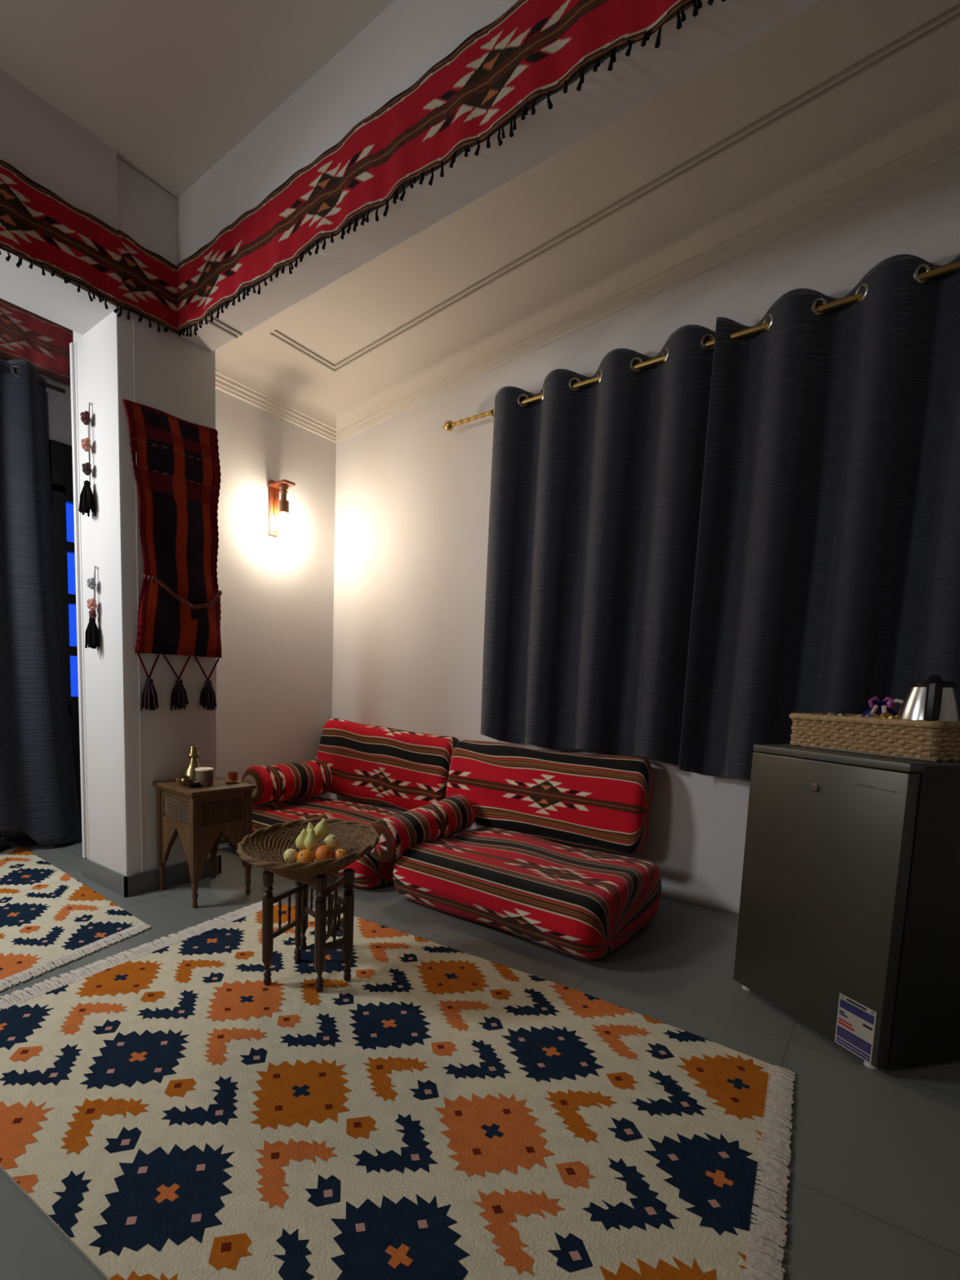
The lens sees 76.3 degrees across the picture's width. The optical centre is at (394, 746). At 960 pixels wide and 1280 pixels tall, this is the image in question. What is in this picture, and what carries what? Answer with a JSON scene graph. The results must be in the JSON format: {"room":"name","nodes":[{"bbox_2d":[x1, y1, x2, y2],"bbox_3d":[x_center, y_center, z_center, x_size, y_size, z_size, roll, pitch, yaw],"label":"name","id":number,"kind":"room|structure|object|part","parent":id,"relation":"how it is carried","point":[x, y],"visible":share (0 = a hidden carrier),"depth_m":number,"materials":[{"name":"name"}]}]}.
{"room":"living room","nodes":[
{"label":"living room","id":0,"kind":"room"},
{"bbox_2d":[0,357,71,445],"bbox_3d":[-3.388,-0.870,1.984,0.110,3.160,4.820,6,7,39],"label":"wall","id":1,"kind":"structure","parent":0,"point":[58,403],"depth_m":3.50,"materials":[{"name":"paint"}]},
{"bbox_2d":[0,365,65,393],"bbox_3d":[-2.350,-1.982,2.884,0.022,0.021,1.460,6,7,39],"label":"curtain rod","id":2,"kind":"object","parent":1,"relation":"attached to","point":[2,368],"visible":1,"depth_m":3.36,"materials":[{"name":"gold metal"}]},
{"bbox_2d":[0,359,82,844],"bbox_3d":[-2.316,-0.724,3.066,0.120,2.672,1.335,6,7,39],"label":"door curtain","id":3,"kind":"object","parent":2,"relation":"hanging from","point":[38,793],"visible":1,"depth_m":3.37,"materials":[{"name":"grey fabric"}]},
{"bbox_2d":[0,297,73,385],"bbox_3d":[-2.251,-2.232,3.061,0.023,0.337,1.488,6,7,39],"label":"valance","id":4,"kind":"object","parent":1,"relation":"attached to","point":[31,337],"visible":0.61,"depth_m":3.36,"materials":[{"name":"fabric"}]},
{"bbox_2d":[48,439,81,825],"bbox_3d":[-1.965,-0.602,3.714,0.110,2.360,0.260,6,7,39],"label":"window","id":5,"kind":"structure","parent":1,"relation":"in","point":[60,455],"depth_m":3.60,"materials":[{"name":"glass"}]},
{"bbox_3d":[-1.941,-0.893,3.713,0.010,1.220,0.125,6,7,39],"label":"pane","id":6,"kind":"part","parent":5,"relation":"part of","materials":[{"name":"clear glass"}]},
{"bbox_2d":[0,69,119,335],"bbox_3d":[-2.659,-2.033,0.959,0.335,0.605,4.317,6,7,39],"label":"wall","id":7,"kind":"structure","parent":0,"point":[42,143],"depth_m":2.36,"materials":[{"name":"paint"}]},
{"bbox_2d":[75,319,143,871],"bbox_3d":[-1.335,-0.642,2.822,0.404,2.450,0.006,5,6,28],"label":"trim","id":8,"kind":"structure","parent":7,"relation":"attached to","point":[133,319],"depth_m":2.82,"materials":[{"name":"paint"}]},
{"bbox_2d":[72,156,217,875],"bbox_3d":[-1.212,-0.910,2.969,0.430,3.160,0.490,6,7,39],"label":"wall pillar","id":9,"kind":"structure","parent":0,"point":[175,375],"depth_m":2.77,"materials":[{"name":"paint"}]},
{"bbox_2d":[78,402,96,516],"bbox_3d":[-1.396,-1.305,2.731,0.069,0.498,0.069,6,7,39],"label":"tassel","id":10,"kind":"object","parent":9,"relation":"hanging from","point":[86,502],"visible":1,"depth_m":2.73,"materials":[{"name":"black fabric"}]},
{"bbox_2d":[84,565,99,648],"bbox_3d":[-1.399,-0.643,2.786,0.070,0.379,0.062,6,7,39],"label":"tassel","id":11,"kind":"object","parent":9,"relation":"hanging from","point":[92,633],"visible":1,"depth_m":2.78,"materials":[{"name":"black fabric"}]},
{"bbox_2d":[122,399,222,711],"bbox_3d":[-1.019,-0.851,2.832,0.090,1.363,0.482,6,7,39],"label":"wall hanging","id":12,"kind":"object","parent":9,"relation":"hanging from","point":[177,470],"visible":1,"depth_m":2.82,"materials":[{"name":"fabric"}]},
{"bbox_3d":[-1.130,-0.369,2.769,0.009,0.115,0.107,6,7,39],"label":"cord","id":13,"kind":"part","parent":12,"relation":"part of","materials":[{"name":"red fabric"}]},
{"bbox_3d":[-1.039,-0.378,2.879,0.009,0.116,0.142,6,7,39],"label":"cord","id":14,"kind":"part","parent":12,"relation":"part of","materials":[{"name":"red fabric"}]},
{"bbox_3d":[-0.934,-0.388,3.005,0.009,0.116,0.140,6,7,39],"label":"cord","id":15,"kind":"part","parent":12,"relation":"part of","materials":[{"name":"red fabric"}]},
{"bbox_2d":[0,0,395,198],"bbox_3d":[-1.518,-2.276,0.146,7.500,0.100,4.756,6,7,39],"label":"ceiling","id":16,"kind":"structure","parent":0,"point":[172,86],"depth_m":2.12,"materials":[{"name":"beige paint"}]},
{"bbox_2d":[65,388,336,798],"bbox_3d":[-3.132,-0.945,2.605,1.924,3.200,6.110,6,7,39],"label":"wall","id":17,"kind":"structure","parent":0,"point":[274,668],"depth_m":3.92,"materials":[{"name":"paint"}]},
{"bbox_2d":[69,342,87,857],"bbox_3d":[-1.536,-0.658,2.931,0.022,2.450,0.012,6,7,39],"label":"trim","id":18,"kind":"structure","parent":17,"relation":"attached to","point":[71,344],"depth_m":2.92,"materials":[{"name":"paint"}]},
{"bbox_2d":[267,479,295,536],"bbox_3d":[-0.718,-1.516,3.811,0.165,0.335,0.090,6,7,39],"label":"wall lamp","id":19,"kind":"object","parent":17,"relation":"attached to","point":[277,506],"visible":1,"depth_m":3.80,"materials":[{"name":"brown wood"}]},
{"bbox_3d":[-0.773,-1.522,3.856,0.022,0.335,0.070,6,7,39],"label":"plate","id":20,"kind":"part","parent":19,"relation":"part of","materials":[{"name":"brown wood"}]},
{"bbox_3d":[-0.715,-1.656,3.797,0.165,0.032,0.090,6,7,39],"label":"arm","id":21,"kind":"part","parent":19,"relation":"part of","materials":[{"name":"brown wood"}]},
{"bbox_3d":[-0.704,-1.417,3.806,0.082,0.104,0.082,6,7,39],"label":"bulb","id":22,"kind":"part","parent":19,"relation":"part of","materials":[{"name":"beige glass"}]},
{"bbox_2d":[278,484,288,515],"bbox_3d":[-0.700,-1.552,3.793,0.068,0.172,0.068,6,7,39],"label":"socket","id":23,"kind":"object","parent":19,"relation":"attached to","point":[283,504],"depth_m":3.77,"materials":[{"name":"brown metal"}]},
{"bbox_2d":[0,828,959,1279],"bbox_3d":[-1.108,0.920,1.065,7.500,0.100,6.310,6,7,39],"label":"floor","id":24,"kind":"structure","parent":0,"point":[873,1192],"depth_m":1.59,"materials":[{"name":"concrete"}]},
{"bbox_2d":[0,835,151,991],"bbox_3d":[-2.106,0.670,2.724,2.521,0.018,1.210,6,7,39],"label":"patterned rug","id":25,"kind":"object","parent":24,"relation":"on","point":[50,919],"visible":1,"depth_m":2.50,"materials":[{"name":"beige fabric"}]},
{"bbox_2d":[81,839,225,897],"bbox_3d":[-0.862,0.573,3.636,0.513,0.096,1.809,6,7,39],"label":"baseboard","id":26,"kind":"structure","parent":24,"relation":"on","point":[124,886],"depth_m":2.92,"materials":[{"name":"grey tile"}]},
{"bbox_2d":[152,775,256,908],"bbox_3d":[-0.904,0.433,2.866,0.374,0.525,0.328,7,8,43],"label":"side table","id":27,"kind":"object","parent":24,"relation":"on","point":[200,816],"visible":0.98,"depth_m":2.75,"materials":[{"name":"brown wood"}]},
{"bbox_3d":[-1.113,0.441,2.878,0.032,0.495,0.031,7,8,43],"label":"leg","id":28,"kind":"part","parent":27,"relation":"part of","materials":[{"name":"brown wood"}]},
{"bbox_3d":[-0.996,0.385,2.762,0.318,0.355,0.011,7,8,43],"label":"panel","id":29,"kind":"part","parent":27,"relation":"part of","materials":[{"name":"brown wood"}]},
{"bbox_2d":[175,775,192,786],"bbox_3d":[-0.962,0.155,2.768,0.072,0.044,0.059,6,7,39],"label":"pot","id":30,"kind":"object","parent":27,"relation":"on","point":[184,779],"visible":0.85,"depth_m":2.75,"materials":[{"name":"gold metal"}]},
{"bbox_3d":[-1.017,0.364,2.969,0.011,0.355,0.272,7,8,43],"label":"panel","id":31,"kind":"part","parent":27,"relation":"part of","materials":[{"name":"brown wood"}]},
{"bbox_2d":[185,781,199,787],"bbox_3d":[-0.915,0.171,2.723,0.060,0.024,0.059,6,7,39],"label":"dish","id":32,"kind":"object","parent":27,"relation":"on","point":[189,784],"visible":1,"depth_m":2.71,"materials":[{"name":"brown ceramic"}]},
{"bbox_3d":[-0.883,0.469,2.660,0.032,0.495,0.031,7,8,43],"label":"leg","id":33,"kind":"part","parent":27,"relation":"part of","materials":[{"name":"brown wood"}]},
{"bbox_2d":[182,736,213,781],"bbox_3d":[-0.958,0.055,2.898,0.112,0.217,0.127,6,7,39],"label":"coffee pot","id":34,"kind":"object","parent":27,"relation":"on","point":[193,753],"visible":0.72,"depth_m":2.87,"materials":[{"name":"gold metal"}]},
{"bbox_2d":[195,767,213,786],"bbox_3d":[-0.874,0.139,2.769,0.084,0.081,0.084,6,7,39],"label":"cup","id":35,"kind":"object","parent":27,"relation":"on","point":[204,775],"visible":0.97,"depth_m":2.74,"materials":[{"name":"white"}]},
{"bbox_3d":[-0.925,0.427,3.074,0.032,0.495,0.031,7,8,43],"label":"leg","id":36,"kind":"part","parent":27,"relation":"part of","materials":[{"name":"brown wood"}]},
{"bbox_3d":[-0.808,0.371,2.958,0.318,0.355,0.011,7,8,43],"label":"panel","id":37,"kind":"part","parent":27,"relation":"part of","materials":[{"name":"brown wood"}]},
{"bbox_3d":[-0.787,0.392,2.751,0.011,0.355,0.272,7,8,43],"label":"panel","id":38,"kind":"part","parent":27,"relation":"part of","materials":[{"name":"brown wood"}]},
{"bbox_2d":[225,771,240,783],"bbox_3d":[-0.773,0.146,2.877,0.072,0.050,0.072,6,7,39],"label":"glass","id":39,"kind":"object","parent":27,"relation":"on","point":[233,775],"visible":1,"depth_m":2.86,"materials":[{"name":"orange glass"}]},
{"bbox_2d":[227,771,238,781],"bbox_3d":[-0.773,0.143,2.876,0.048,0.044,0.048,6,7,39],"label":"glass cup","id":40,"kind":"object","parent":39,"relation":"on","point":[233,775],"depth_m":2.86,"materials":[{"name":"orange glass"}]},
{"bbox_3d":[-0.695,0.454,2.856,0.032,0.495,0.031,7,8,43],"label":"leg","id":41,"kind":"part","parent":27,"relation":"part of","materials":[{"name":"brown wood"}]},
{"bbox_2d":[252,795,399,833],"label":"seat cushion","id":42,"kind":"object","parent":24,"relation":"on","point":[264,815],"depth_m":3.63,"materials":[{"name":"fabric"}]},
{"bbox_2d":[241,760,332,804],"bbox_3d":[-0.685,0.224,3.885,0.249,0.242,0.623,6,7,39],"label":"bolster cushion","id":43,"kind":"object","parent":42,"relation":"on","point":[277,783],"visible":0.94,"depth_m":3.76,"materials":[{"name":"fabric"}]},
{"bbox_2d":[315,718,459,811],"bbox_3d":[-0.080,0.120,3.961,1.123,0.559,0.230,6,7,39],"label":"cushion","id":44,"kind":"object","parent":42,"relation":"on","point":[405,771],"visible":0.8,"depth_m":3.83,"materials":[{"name":"fabric"}]},
{"bbox_2d":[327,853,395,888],"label":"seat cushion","id":45,"kind":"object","parent":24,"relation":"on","point":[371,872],"depth_m":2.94,"materials":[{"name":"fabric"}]},
{"bbox_2d":[0,900,795,1279],"bbox_3d":[-0.133,0.828,1.674,2.054,0.016,1.503,5,7,35],"label":"patterned rug","id":46,"kind":"object","parent":24,"relation":"on","point":[436,1111],"visible":0.97,"depth_m":1.39,"materials":[{"name":"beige fabric"}]},
{"bbox_2d":[262,867,355,992],"bbox_3d":[-0.264,0.589,2.097,0.276,0.385,0.328,3,6,15],"label":"stand","id":47,"kind":"object","parent":46,"relation":"on","point":[302,911],"visible":0.91,"depth_m":2.00,"materials":[{"name":"brown wood"}]},
{"bbox_3d":[-0.419,0.596,1.986,0.033,0.385,0.033,3,6,17],"label":"leg","id":48,"kind":"part","parent":47,"relation":"part of","materials":[{"name":"brown wood"}]},
{"bbox_3d":[-0.366,0.562,2.088,0.012,0.138,0.211,4,6,26],"label":"rail","id":49,"kind":"part","parent":47,"relation":"part of","materials":[{"name":"brown wood"}]},
{"bbox_3d":[-0.347,0.623,2.162,0.025,0.300,0.025,3,6,17],"label":"leg","id":50,"kind":"part","parent":47,"relation":"part of","materials":[{"name":"brown wood"}]},
{"bbox_3d":[-0.344,0.570,2.269,0.033,0.385,0.033,3,6,17],"label":"leg","id":51,"kind":"part","parent":47,"relation":"part of","materials":[{"name":"brown wood"}]},
{"bbox_2d":[236,817,379,884],"bbox_3d":[-0.295,0.377,2.067,0.480,0.180,0.478,-3,7,-40],"label":"fruit basket","id":52,"kind":"object","parent":47,"relation":"on","point":[264,849],"visible":0.81,"depth_m":2.10,"materials":[{"name":"brown wicker"}]},
{"bbox_2d":[283,848,297,863],"bbox_3d":[-0.348,0.365,2.019,0.048,0.050,0.048,-1,6,-22],"label":"guava","id":53,"kind":"object","parent":52,"relation":"in","point":[290,855],"visible":0.96,"depth_m":2.00,"materials":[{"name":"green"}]},
{"bbox_2d":[295,827,307,849],"bbox_3d":[-0.315,0.312,2.057,0.048,0.076,0.047,4,6,25],"label":"pear","id":54,"kind":"object","parent":52,"relation":"in","point":[300,841],"visible":0.9,"depth_m":2.04,"materials":[{"name":"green food"}]},
{"bbox_2d":[297,848,314,862],"bbox_3d":[-0.297,0.370,2.006,0.058,0.058,0.059,-1,6,-27],"label":"orange","id":55,"kind":"object","parent":52,"relation":"in","point":[305,855],"visible":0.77,"depth_m":1.99,"materials":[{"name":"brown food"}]},
{"bbox_2d":[303,827,318,850],"bbox_3d":[-0.283,0.310,2.036,0.047,0.078,0.047,4,6,24],"label":"pear","id":56,"kind":"object","parent":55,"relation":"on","point":[311,842],"visible":0.98,"depth_m":2.02,"materials":[{"name":"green food"}]},
{"bbox_2d":[306,821,314,833],"bbox_3d":[-0.292,0.287,2.087,0.035,0.058,0.035,4,6,24],"label":"pear","id":57,"kind":"object","parent":52,"relation":"in","point":[310,826],"visible":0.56,"depth_m":2.08,"materials":[{"name":"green food"}]},
{"bbox_2d":[314,817,328,837],"bbox_3d":[-0.254,0.276,2.074,0.049,0.073,0.049,2,6,4],"label":"pear","id":58,"kind":"object","parent":52,"relation":"in","point":[321,829],"visible":0.98,"depth_m":2.05,"materials":[{"name":"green food"}]},
{"bbox_2d":[315,844,333,861],"bbox_3d":[-0.235,0.359,2.012,0.062,0.061,0.058,-3,7,-35],"label":"orange","id":59,"kind":"object","parent":52,"relation":"in","point":[322,852],"visible":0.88,"depth_m":1.99,"materials":[{"name":"orange food"}]},
{"bbox_2d":[324,834,339,849],"bbox_3d":[-0.217,0.325,2.063,0.052,0.052,0.053,4,6,22],"label":"guava","id":60,"kind":"object","parent":52,"relation":"in","point":[332,841],"visible":0.94,"depth_m":2.04,"materials":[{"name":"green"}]},
{"bbox_2d":[333,848,347,857],"bbox_3d":[-0.182,0.365,2.019,0.047,0.045,0.046,-1,6,-25],"label":"orange","id":61,"kind":"object","parent":52,"relation":"in","point":[339,853],"visible":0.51,"depth_m":2.00,"materials":[{"name":"brown food"}]},
{"bbox_3d":[-0.241,0.604,1.950,0.033,0.385,0.033,-1,6,-28],"label":"leg","id":62,"kind":"part","parent":47,"relation":"part of","materials":[{"name":"brown wood"}]},
{"bbox_3d":[-0.250,0.567,2.147,0.012,0.123,0.283,-3,7,-37],"label":"rail","id":63,"kind":"part","parent":47,"relation":"part of","materials":[{"name":"brown wood"}]},
{"bbox_3d":[-0.212,0.550,2.048,0.012,0.168,0.189,3,6,15],"label":"rail","id":64,"kind":"part","parent":47,"relation":"part of","materials":[{"name":"brown wood"}]},
{"bbox_3d":[-0.199,0.596,1.988,0.091,0.128,0.012,-4,8,-43],"label":"rail","id":65,"kind":"part","parent":47,"relation":"part of","materials":[{"name":"brown wood"}]},
{"bbox_3d":[-0.157,0.599,2.028,0.033,0.385,0.033,3,6,17],"label":"leg","id":66,"kind":"part","parent":47,"relation":"part of","materials":[{"name":"brown wood"}]},
{"bbox_2d":[392,826,661,959],"bbox_3d":[0.599,0.617,2.781,1.030,0.266,0.856,7,8,43],"label":"seat cushion","id":67,"kind":"object","parent":24,"relation":"on","point":[577,902],"visible":0.97,"depth_m":2.49,"materials":[{"name":"fabric"}]},
{"bbox_2d":[368,794,475,862],"bbox_3d":[0.149,0.400,3.074,0.201,0.231,0.769,6,7,37],"label":"bolster cushion","id":68,"kind":"object","parent":67,"relation":"on","point":[445,818],"visible":0.91,"depth_m":2.93,"materials":[{"name":"fabric"}]},
{"bbox_2d":[445,739,653,856],"bbox_3d":[0.775,0.246,3.221,1.114,0.491,0.226,6,7,39],"label":"cushion","id":69,"kind":"object","parent":67,"relation":"on","point":[598,802],"visible":0.95,"depth_m":3.07,"materials":[{"name":"fabric"}]},
{"bbox_2d":[733,744,959,1069],"bbox_3d":[1.446,0.436,1.858,0.449,0.842,0.500,0,6,-13],"label":"mini fridge","id":70,"kind":"object","parent":24,"relation":"on","point":[849,921],"visible":0.94,"depth_m":1.66,"materials":[{"name":"black metal"}]},
{"bbox_3d":[1.462,0.029,1.819,0.438,0.024,0.500,0,6,-13],"label":"panel","id":71,"kind":"part","parent":70,"relation":"part of","materials":[{"name":"grey"}]},
{"bbox_2d":[788,712,959,761],"bbox_3d":[1.473,-0.036,1.810,0.283,0.110,0.463,0,6,-13],"label":"woven tray","id":72,"kind":"object","parent":70,"relation":"on","point":[939,740],"visible":0.99,"depth_m":1.70,"materials":[{"name":"beige wicker"}]},
{"bbox_2d":[861,696,902,717],"bbox_3d":[1.472,-0.072,1.832,0.098,0.160,0.099,6,7,39],"label":"pouch","id":73,"kind":"object","parent":72,"relation":"in","point":[878,707],"visible":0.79,"depth_m":1.81,"materials":[{"name":"blue"}]},
{"bbox_2d":[896,674,959,754],"bbox_3d":[1.487,-0.086,1.669,0.160,0.222,0.183,2,6,3],"label":"electric kettle","id":74,"kind":"object","parent":72,"relation":"in","point":[933,699],"visible":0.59,"depth_m":1.62,"materials":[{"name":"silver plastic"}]},
{"bbox_3d":[1.440,-0.095,1.621,0.032,0.198,0.095,6,7,39],"label":"handle","id":75,"kind":"part","parent":74,"relation":"part of","materials":[{"name":"black plastic"}]},
{"bbox_3d":[1.490,-0.179,1.672,0.100,0.031,0.100,6,7,39],"label":"lid","id":76,"kind":"part","parent":74,"relation":"part of","materials":[{"name":"black plastic"}]},
{"bbox_3d":[1.444,-0.048,1.962,0.130,0.085,0.100,0,6,-13],"label":"box","id":77,"kind":"object","parent":72,"relation":"in","visible":0},
{"bbox_2d":[822,711,841,715],"bbox_3d":[1.411,-0.101,1.949,0.048,0.022,0.027,6,7,39],"label":"wrapped candy","id":78,"kind":"object","parent":77,"relation":"on","point":[832,713],"visible":0.54,"depth_m":1.94,"materials":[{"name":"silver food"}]},
{"bbox_3d":[1.448,-0.030,1.764,0.130,0.088,0.022,0,6,-13],"label":"box","id":79,"kind":"object","parent":72,"relation":"in","visible":0},
{"bbox_2d":[873,712,897,719],"bbox_3d":[1.425,-0.086,1.751,0.058,0.026,0.033,6,7,39],"label":"wrapped candy","id":80,"kind":"object","parent":79,"relation":"on","point":[884,715],"visible":0.56,"depth_m":1.74,"materials":[{"name":"gold metal"}]},
{"bbox_2d":[177,0,822,351],"bbox_3d":[0.938,-1.980,1.269,4.895,0.582,0.169,6,7,39],"label":"ceiling beam","id":81,"kind":"structure","parent":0,"point":[395,50],"depth_m":1.94,"materials":[{"name":"paint"}]},
{"bbox_2d":[0,0,725,337],"bbox_3d":[0.021,-1.794,0.954,3.872,0.357,1.506,6,7,39],"label":"valance","id":82,"kind":"object","parent":81,"relation":"attached to","point":[532,51],"visible":1,"depth_m":2.03,"materials":[{"name":"fabric"}]},
{"bbox_2d":[215,0,959,443],"bbox_3d":[1.232,-2.183,1.940,5.426,0.651,1.410,6,7,39],"label":"ceiling","id":83,"kind":"structure","parent":0,"point":[897,119],"depth_m":2.55,"materials":[{"name":"beige paint"}]},
{"bbox_2d":[207,4,959,372],"bbox_3d":[0.979,-2.093,1.844,4.378,0.707,1.106,6,7,39],"label":"trim","id":84,"kind":"structure","parent":83,"relation":"attached to","point":[955,8],"depth_m":2.42,"materials":[{"name":"beige paint"}]},
{"bbox_2d":[330,153,959,913],"bbox_3d":[1.632,-1.029,2.694,5.676,3.600,0.120,6,7,39],"label":"wall","id":85,"kind":"structure","parent":0,"point":[412,493],"depth_m":3.57,"materials":[{"name":"paint"}]},
{"bbox_2d":[441,261,959,431],"bbox_3d":[1.826,-1.711,2.317,3.972,0.070,0.129,6,7,39],"label":"curtain rod","id":86,"kind":"object","parent":85,"relation":"attached to","point":[449,425],"visible":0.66,"depth_m":2.57,"materials":[{"name":"gold metal"}]},
{"bbox_2d":[480,324,715,765],"bbox_3d":[0.941,-0.916,3.052,1.103,1.955,0.151,6,7,39],"label":"window curtain","id":87,"kind":"object","parent":86,"relation":"hanging from","point":[595,497],"visible":1,"depth_m":3.00,"materials":[{"name":"black fabric"}]},
{"bbox_2d":[678,253,959,780],"bbox_3d":[2.320,-0.747,1.919,2.509,2.017,0.159,6,7,39],"label":"window curtain","id":88,"kind":"object","parent":86,"relation":"hanging from","point":[827,580],"visible":0.88,"depth_m":2.41,"materials":[{"name":"black fabric"}]}
]}

